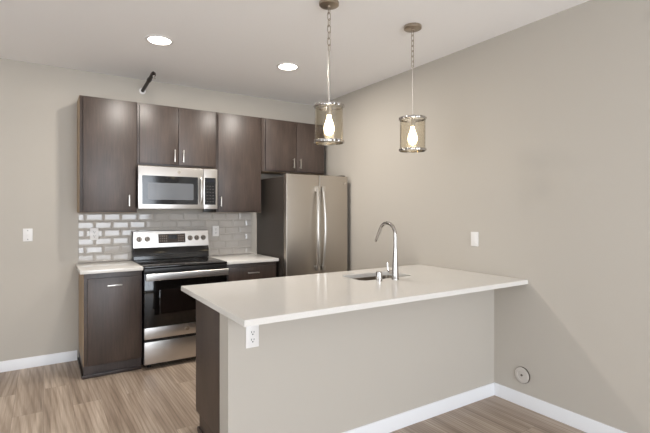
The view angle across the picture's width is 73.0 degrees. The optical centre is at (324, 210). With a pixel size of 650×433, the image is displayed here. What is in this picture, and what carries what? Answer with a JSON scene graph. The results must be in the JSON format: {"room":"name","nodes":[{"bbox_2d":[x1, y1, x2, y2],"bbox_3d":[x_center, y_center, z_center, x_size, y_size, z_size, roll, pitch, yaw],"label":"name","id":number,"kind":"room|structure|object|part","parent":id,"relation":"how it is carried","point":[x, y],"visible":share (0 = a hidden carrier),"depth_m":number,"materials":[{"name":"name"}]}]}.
{"room":"kitchen","nodes":[
{"label":"kitchen","id":0,"kind":"room"},
{"bbox_2d":[0,58,315,361],"bbox_3d":[-2.720,0.036,3.973,6.351,2.738,0.120,0,0,-33],"label":"wall","id":1,"kind":"structure","parent":0,"point":[39,277],"depth_m":4.02,"materials":[{"name":"beige paint"}]},
{"bbox_2d":[23,229,32,241],"bbox_3d":[-2.659,0.215,3.928,0.072,0.115,0.018,0,0,-33],"label":"light switch","id":2,"kind":"object","parent":1,"relation":"attached to","point":[27,233],"visible":1,"depth_m":3.93,"materials":[{"name":"white plastic"}]},
{"bbox_2d":[0,350,76,371],"bbox_3d":[-3.796,1.359,3.203,3.468,0.092,0.013,0,0,-33],"label":"baseboard","id":3,"kind":"structure","parent":1,"relation":"attached to","point":[29,362],"depth_m":3.96,"materials":[{"name":"white"}]},
{"bbox_2d":[77,95,136,212],"bbox_3d":[-2.045,-0.506,4.125,0.477,1.045,0.350,0,0,-33],"label":"upper cabinet","id":4,"kind":"object","parent":1,"relation":"attached to","point":[106,128],"visible":1,"depth_m":4.00,"materials":[{"name":"brown wood"}]},
{"bbox_3d":[-2.261,-0.508,4.022,0.003,1.042,0.290,0,0,-33],"label":"panel","id":5,"kind":"part","parent":4,"relation":"part of","materials":[{"name":"brown wood"}]},
{"bbox_3d":[-2.058,0.015,4.147,0.472,0.002,0.285,0,0,-33],"label":"panel","id":6,"kind":"part","parent":4,"relation":"part of","materials":[{"name":"brown wood"}]},
{"bbox_2d":[139,71,155,93],"bbox_3d":[-1.700,-1.230,4.217,0.066,0.092,0.567,0,0,-33],"label":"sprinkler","id":7,"kind":"object","parent":1,"relation":"attached to","point":[142,90],"visible":1,"depth_m":4.20,"materials":[{"name":"black metal"}]},
{"bbox_2d":[78,212,250,262],"bbox_3d":[-1.593,0.252,4.615,1.743,0.476,0.012,0,0,-33],"label":"tile backsplash","id":8,"kind":"structure","parent":1,"relation":"attached to","point":[114,242],"depth_m":4.48,"materials":[{"name":"beige tile"}]},
{"bbox_2d":[90,228,97,239],"bbox_3d":[-2.210,0.221,4.205,0.072,0.115,0.009,0,0,-33],"label":"outlet","id":9,"kind":"object","parent":8,"relation":"attached to","point":[93,231],"visible":1,"depth_m":4.20,"materials":[{"name":"white plastic"}]},
{"bbox_2d":[212,226,218,235],"bbox_3d":[-1.206,0.221,4.848,0.072,0.115,0.009,0,0,-33],"label":"outlet","id":10,"kind":"object","parent":8,"relation":"attached to","point":[215,229],"visible":1,"depth_m":4.84,"materials":[{"name":"white plastic"}]},
{"bbox_2d":[137,102,215,168],"bbox_3d":[-1.520,-0.732,4.461,0.762,0.593,0.350,0,0,-33],"label":"upper cabinet","id":11,"kind":"object","parent":1,"relation":"attached to","point":[167,136],"visible":0.92,"depth_m":4.33,"materials":[{"name":"brown wood"}]},
{"bbox_3d":[-1.606,-0.732,4.251,0.358,0.554,0.020,0,0,-33],"label":"door","id":12,"kind":"part","parent":11,"relation":"part of","materials":[{"name":"brown wood"}]},
{"bbox_3d":[-1.534,-0.437,4.483,0.760,0.002,0.285,0,0,-33],"label":"panel","id":13,"kind":"part","parent":11,"relation":"part of","materials":[{"name":"brown wood"}]},
{"bbox_2d":[137,166,216,211],"bbox_3d":[-1.498,-0.205,4.407,0.764,0.432,0.439,0,0,-33],"label":"microwave","id":14,"kind":"object","parent":11,"relation":"attached to","point":[157,187],"visible":1,"depth_m":4.24,"materials":[{"name":"silver metal"}]},
{"bbox_3d":[-1.225,-0.199,4.352,0.025,0.284,0.052,0,0,-33],"label":"door handle","id":15,"kind":"part","parent":14,"relation":"part of","materials":[{"name":"silver metal"}]},
{"bbox_3d":[-1.158,-0.220,4.434,0.142,0.402,0.025,0,0,-33],"label":"frame","id":16,"kind":"part","parent":14,"relation":"part of","materials":[{"name":"silver metal"}]},
{"bbox_3d":[-1.156,-0.198,4.421,0.112,0.270,0.004,0,0,-33],"label":"control panel","id":17,"kind":"part","parent":14,"relation":"part of","materials":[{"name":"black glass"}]},
{"bbox_3d":[-1.296,-0.732,4.450,0.369,0.554,0.020,0,0,-33],"label":"door","id":18,"kind":"part","parent":11,"relation":"part of","materials":[{"name":"brown wood"}]},
{"bbox_2d":[213,112,260,212],"bbox_3d":[-0.983,-0.506,4.806,0.506,1.045,0.350,0,0,-33],"label":"upper cabinet","id":19,"kind":"object","parent":1,"relation":"attached to","point":[238,137],"visible":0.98,"depth_m":4.67,"materials":[{"name":"brown wood"}]},
{"bbox_2d":[261,118,323,174],"bbox_3d":[-0.422,-0.733,5.166,0.824,0.592,0.350,0,0,-33],"label":"upper cabinet","id":20,"kind":"object","parent":1,"relation":"attached to","point":[286,146],"visible":0.89,"depth_m":5.02,"materials":[{"name":"brown wood"}]},
{"bbox_3d":[-0.498,-0.732,4.961,0.383,0.553,0.020,0,0,-33],"label":"door","id":21,"kind":"part","parent":20,"relation":"part of","materials":[{"name":"brown wood"}]},
{"bbox_3d":[-0.423,-0.438,5.195,0.792,0.002,0.285,0,0,-33],"label":"panel","id":22,"kind":"part","parent":20,"relation":"part of","materials":[{"name":"brown wood"}]},
{"bbox_3d":[-0.175,-0.732,5.168,0.374,0.553,0.020,0,0,-33],"label":"door","id":23,"kind":"part","parent":20,"relation":"part of","materials":[{"name":"brown wood"}]},
{"bbox_2d":[0,357,585,432],"bbox_3d":[-0.541,1.455,0.575,6.351,0.100,8.192,0,0,-33],"label":"floor","id":24,"kind":"structure","parent":0,"point":[52,398],"depth_m":3.12,"materials":[{"name":"brown wood"}]},
{"bbox_2d":[77,270,141,379],"bbox_3d":[-1.963,0.963,3.990,0.467,0.884,0.640,0,0,-33],"label":"base cabinet","id":25,"kind":"object","parent":24,"relation":"on","point":[110,304],"visible":0.94,"depth_m":3.76,"materials":[{"name":"brown wood"}]},
{"bbox_3d":[-2.165,0.911,3.896,0.002,0.778,0.580,0,0,-33],"label":"panel","id":26,"kind":"part","parent":25,"relation":"part of","materials":[{"name":"brown wood"}]},
{"bbox_2d":[75,260,142,274],"bbox_3d":[-1.974,0.506,3.994,0.486,0.030,0.647,0,0,-33],"label":"countertop","id":27,"kind":"structure","parent":25,"relation":"on","point":[125,265],"depth_m":3.84,"materials":[{"name":"stone"}]},
{"bbox_3d":[-1.982,1.391,4.019,0.467,0.028,0.570,0,0,-33],"label":"shoe molding","id":28,"kind":"part","parent":25,"relation":"part of","materials":[{"name":"brown wood"}]},
{"bbox_3d":[-1.805,0.925,3.763,0.408,0.716,0.020,0,0,-33],"label":"door","id":29,"kind":"part","parent":25,"relation":"part of","materials":[{"name":"brown wood"}]},
{"bbox_2d":[132,229,228,366],"bbox_3d":[-1.424,0.803,4.295,0.757,1.204,0.708,0,0,-33],"label":"range","id":30,"kind":"object","parent":24,"relation":"on","point":[170,260],"visible":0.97,"depth_m":4.03,"materials":[{"name":"silver metal"}]},
{"bbox_3d":[-1.276,1.257,4.065,0.752,0.196,0.038,0,0,-33],"label":"storage drawer","id":31,"kind":"part","parent":30,"relation":"part of","materials":[{"name":"silver metal"}]},
{"bbox_3d":[-1.276,1.084,4.065,0.752,0.099,0.038,0,0,-33],"label":"panel","id":32,"kind":"part","parent":30,"relation":"part of","materials":[{"name":"silver metal"}]},
{"bbox_3d":[-1.591,0.285,4.557,0.752,0.167,0.086,0,0,-33],"label":"control panel","id":33,"kind":"part","parent":30,"relation":"part of","materials":[{"name":"silver metal"}]},
{"bbox_2d":[133,256,226,268],"bbox_3d":[-1.423,0.499,4.295,0.756,0.020,0.587,0,0,-33],"label":"cooktop","id":34,"kind":"object","parent":30,"relation":"in","point":[161,262],"depth_m":4.20,"materials":[{"name":"grey glass"}]},
{"bbox_3d":[-1.278,0.529,4.069,0.752,0.037,0.044,0,0,-33],"label":"trim","id":35,"kind":"part","parent":30,"relation":"part of","materials":[{"name":"black plastic"}]},
{"bbox_3d":[-1.276,0.793,4.065,0.752,0.480,0.038,0,0,-33],"label":"oven door","id":36,"kind":"part","parent":30,"relation":"part of","materials":[{"name":"black glass"}]},
{"bbox_3d":[-1.250,0.580,4.024,0.744,0.062,0.064,0,0,-33],"label":"door handle","id":37,"kind":"part","parent":30,"relation":"part of","materials":[{"name":"silver metal"}]},
{"bbox_2d":[196,299,219,432],"bbox_3d":[0.172,0.963,3.189,2.081,0.884,0.655,0,0,-33],"label":"base cabinet","id":38,"kind":"object","parent":24,"relation":"on","point":[207,318],"visible":0.07,"depth_m":2.66,"materials":[{"name":"brown wood"}]},
{"bbox_2d":[181,264,527,326],"bbox_3d":[0.253,0.506,3.004,2.151,0.030,1.077,0,0,-33],"label":"countertop","id":39,"kind":"structure","parent":38,"relation":"on","point":[253,302],"depth_m":2.71,"materials":[{"name":"stone"}]},
{"bbox_2d":[353,275,391,280],"bbox_3d":[0.393,0.615,3.332,0.520,0.186,0.321,0,0,-33],"label":"sink","id":40,"kind":"object","parent":39,"relation":"in","point":[383,276],"visible":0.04,"depth_m":3.49,"materials":[{"name":"grey metal"}]},
{"bbox_2d":[376,271,381,280],"bbox_3d":[0.380,0.457,3.085,0.046,0.068,0.046,0,0,-33],"label":"soap dispenser","id":41,"kind":"object","parent":39,"relation":"on","point":[378,273],"visible":1,"depth_m":3.07,"materials":[{"name":"silver metal"}]},
{"bbox_2d":[375,221,398,279],"bbox_3d":[0.444,0.283,3.228,0.068,0.415,0.253,0,0,-33],"label":"faucet","id":42,"kind":"object","parent":39,"relation":"on","point":[395,270],"visible":1,"depth_m":3.14,"materials":[{"name":"silver metal"}]},
{"bbox_3d":[0.459,0.173,3.218,0.025,0.195,0.191,0,0,-33],"label":"spout","id":43,"kind":"part","parent":42,"relation":"part of","materials":[{"name":"silver metal"}]},
{"bbox_2d":[226,261,275,281],"bbox_3d":[-0.886,0.963,4.680,0.550,0.884,0.640,0,0,-33],"label":"base cabinet","id":44,"kind":"object","parent":24,"relation":"on","point":[259,270],"visible":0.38,"depth_m":4.43,"materials":[{"name":"brown wood"}]},
{"bbox_2d":[209,253,278,264],"bbox_3d":[-0.890,0.506,4.689,0.559,0.030,0.647,0,0,-33],"label":"countertop","id":45,"kind":"structure","parent":44,"relation":"on","point":[250,257],"depth_m":4.54,"materials":[{"name":"stone"}]},
{"bbox_2d":[257,173,346,276],"bbox_3d":[-0.251,0.505,4.962,0.764,1.800,0.819,0,0,-33],"label":"refrigerator","id":46,"kind":"object","parent":24,"relation":"on","point":[302,219],"visible":0.63,"depth_m":4.66,"materials":[{"name":"grey metal"}]},
{"bbox_3d":[-0.246,0.162,4.608,0.390,1.087,0.064,0,0,-33],"label":"door","id":47,"kind":"part","parent":46,"relation":"part of","materials":[{"name":"silver metal"}]},
{"bbox_3d":[-0.075,0.185,4.635,0.053,0.896,0.078,0,0,-33],"label":"handle","id":48,"kind":"part","parent":46,"relation":"part of","materials":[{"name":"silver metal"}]},
{"bbox_3d":[-0.013,0.185,4.675,0.042,0.896,0.078,0,0,-33],"label":"handle","id":49,"kind":"part","parent":46,"relation":"part of","materials":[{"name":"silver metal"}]},
{"bbox_3d":[0.079,0.162,4.816,0.368,1.087,0.064,0,0,-33],"label":"door","id":50,"kind":"part","parent":46,"relation":"part of","materials":[{"name":"silver metal"}]},
{"bbox_2d":[0,0,589,104],"bbox_3d":[-0.541,-1.383,0.575,6.351,0.100,8.192,0,0,-33],"label":"ceiling","id":51,"kind":"structure","parent":0,"point":[229,46],"depth_m":3.35,"materials":[{"name":"white paint"}]},
{"bbox_2d":[145,35,173,45],"bbox_3d":[-1.290,-1.328,3.423,0.212,0.007,0.212,0,0,-33],"label":"recessed light","id":52,"kind":"object","parent":51,"relation":"in","point":[160,40],"visible":1,"depth_m":3.42,"materials":[{"name":"white plastic"}]},
{"bbox_2d":[276,63,298,70],"bbox_3d":[-0.342,-1.328,4.048,0.212,0.007,0.212,0,0,-33],"label":"recessed light","id":53,"kind":"object","parent":51,"relation":"in","point":[282,66],"visible":1,"depth_m":4.04,"materials":[{"name":"white plastic"}]},
{"bbox_2d":[313,0,344,144],"bbox_3d":[0.026,-0.882,2.803,0.201,0.899,0.196,0,0,-33],"label":"pendant light","id":54,"kind":"object","parent":51,"relation":"hanging from","point":[328,5],"visible":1,"depth_m":2.79,"materials":[{"name":"grey metal"}]},
{"bbox_2d":[326,106,331,114],"bbox_3d":[0.026,-0.638,2.803,0.040,0.053,0.040,0,0,-33],"label":"socket","id":55,"kind":"object","parent":54,"relation":"attached to","point":[328,108],"depth_m":2.79,"materials":[{"name":"grey metal"}]},
{"bbox_3d":[0.026,-0.845,2.803,0.026,0.370,0.026,0,0,-33],"label":"rod","id":56,"kind":"part","parent":54,"relation":"part of","materials":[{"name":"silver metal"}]},
{"bbox_3d":[0.026,-1.161,2.803,0.019,0.297,0.019,0,0,12],"label":"chain","id":57,"kind":"part","parent":54,"relation":"part of","materials":[{"name":"grey metal"}]},
{"bbox_3d":[0.026,-0.545,2.803,0.067,0.133,0.067,0,0,-33],"label":"bulb","id":58,"kind":"part","parent":54,"relation":"part of","materials":[{"name":"white glass"}]},
{"bbox_2d":[399,23,426,152],"bbox_3d":[0.631,-0.881,3.165,0.201,0.901,0.196,0,0,-33],"label":"pendant light","id":59,"kind":"object","parent":51,"relation":"hanging from","point":[411,28],"visible":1,"depth_m":3.15,"materials":[{"name":"grey metal"}]},
{"bbox_2d":[410,119,414,126],"bbox_3d":[0.631,-0.634,3.165,0.040,0.053,0.040,0,0,-33],"label":"socket","id":60,"kind":"object","parent":59,"relation":"attached to","point":[412,121],"depth_m":3.15,"materials":[{"name":"grey metal"}]},
{"bbox_3d":[0.631,-0.853,3.165,0.026,0.394,0.026,0,0,-33],"label":"rod","id":61,"kind":"part","parent":59,"relation":"part of","materials":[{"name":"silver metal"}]},
{"bbox_3d":[0.631,-1.171,3.165,0.019,0.277,0.019,0,0,12],"label":"chain","id":62,"kind":"part","parent":59,"relation":"part of","materials":[{"name":"grey metal"}]},
{"bbox_3d":[0.631,-0.541,3.165,0.067,0.133,0.067,0,0,-33],"label":"bulb","id":63,"kind":"part","parent":59,"relation":"part of","materials":[{"name":"white glass"}]},
{"bbox_2d":[220,289,493,432],"bbox_3d":[0.369,0.963,2.849,2.124,0.884,0.127,0,0,-33],"label":"wall","id":64,"kind":"structure","parent":0,"point":[340,372],"depth_m":2.64,"materials":[{"name":"beige paint"}]},
{"bbox_2d":[246,325,258,348],"bbox_3d":[-0.378,0.653,2.288,0.072,0.117,0.009,0,0,-33],"label":"outlet","id":65,"kind":"object","parent":64,"relation":"attached to","point":[252,332],"visible":0.86,"depth_m":2.28,"materials":[{"name":"white plastic"}]},
{"bbox_2d":[250,337,255,342],"bbox_3d":[-0.377,0.673,2.286,0.034,0.029,0.002,0,0,-33],"label":"receptacle","id":66,"kind":"object","parent":65,"relation":"attached to","point":[252,339],"depth_m":2.29,"materials":[{"name":"grey plastic"}]},
{"bbox_2d":[250,329,255,335],"bbox_3d":[-0.377,0.634,2.286,0.034,0.029,0.002,0,0,-33],"label":"receptacle","id":67,"kind":"object","parent":65,"relation":"attached to","point":[252,331],"depth_m":2.29,"materials":[{"name":"grey plastic"}]},
{"bbox_2d":[342,383,493,432],"bbox_3d":[0.396,1.359,2.783,2.122,0.092,0.013,0,0,-33],"label":"baseboard","id":68,"kind":"structure","parent":64,"relation":"attached to","point":[390,424],"depth_m":2.96,"materials":[{"name":"white"}]},
{"bbox_2d":[316,0,649,432],"bbox_3d":[2.114,0.036,2.207,0.120,2.738,8.072,0,0,-33],"label":"wall","id":69,"kind":"structure","parent":0,"point":[535,135],"depth_m":3.08,"materials":[{"name":"beige paint"}]},
{"bbox_2d":[471,232,478,246],"bbox_3d":[1.197,0.225,3.516,0.010,0.115,0.072,0,0,-33],"label":"rocker switch","id":70,"kind":"object","parent":69,"relation":"attached to","point":[474,235],"visible":1,"depth_m":3.51,"materials":[{"name":"white plastic"}]},
{"bbox_2d":[514,366,529,383],"bbox_3d":[1.420,1.183,3.164,0.014,0.117,0.117,0,0,-33],"label":"cover","id":71,"kind":"object","parent":69,"relation":"attached to","point":[522,375],"visible":1,"depth_m":3.16,"materials":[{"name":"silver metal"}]},
{"bbox_2d":[494,382,626,432],"bbox_3d":[2.733,1.359,1.119,0.013,0.092,5.334,0,0,-33],"label":"baseboard","id":72,"kind":"structure","parent":69,"relation":"attached to","point":[580,422],"depth_m":2.96,"materials":[{"name":"white"}]}
]}

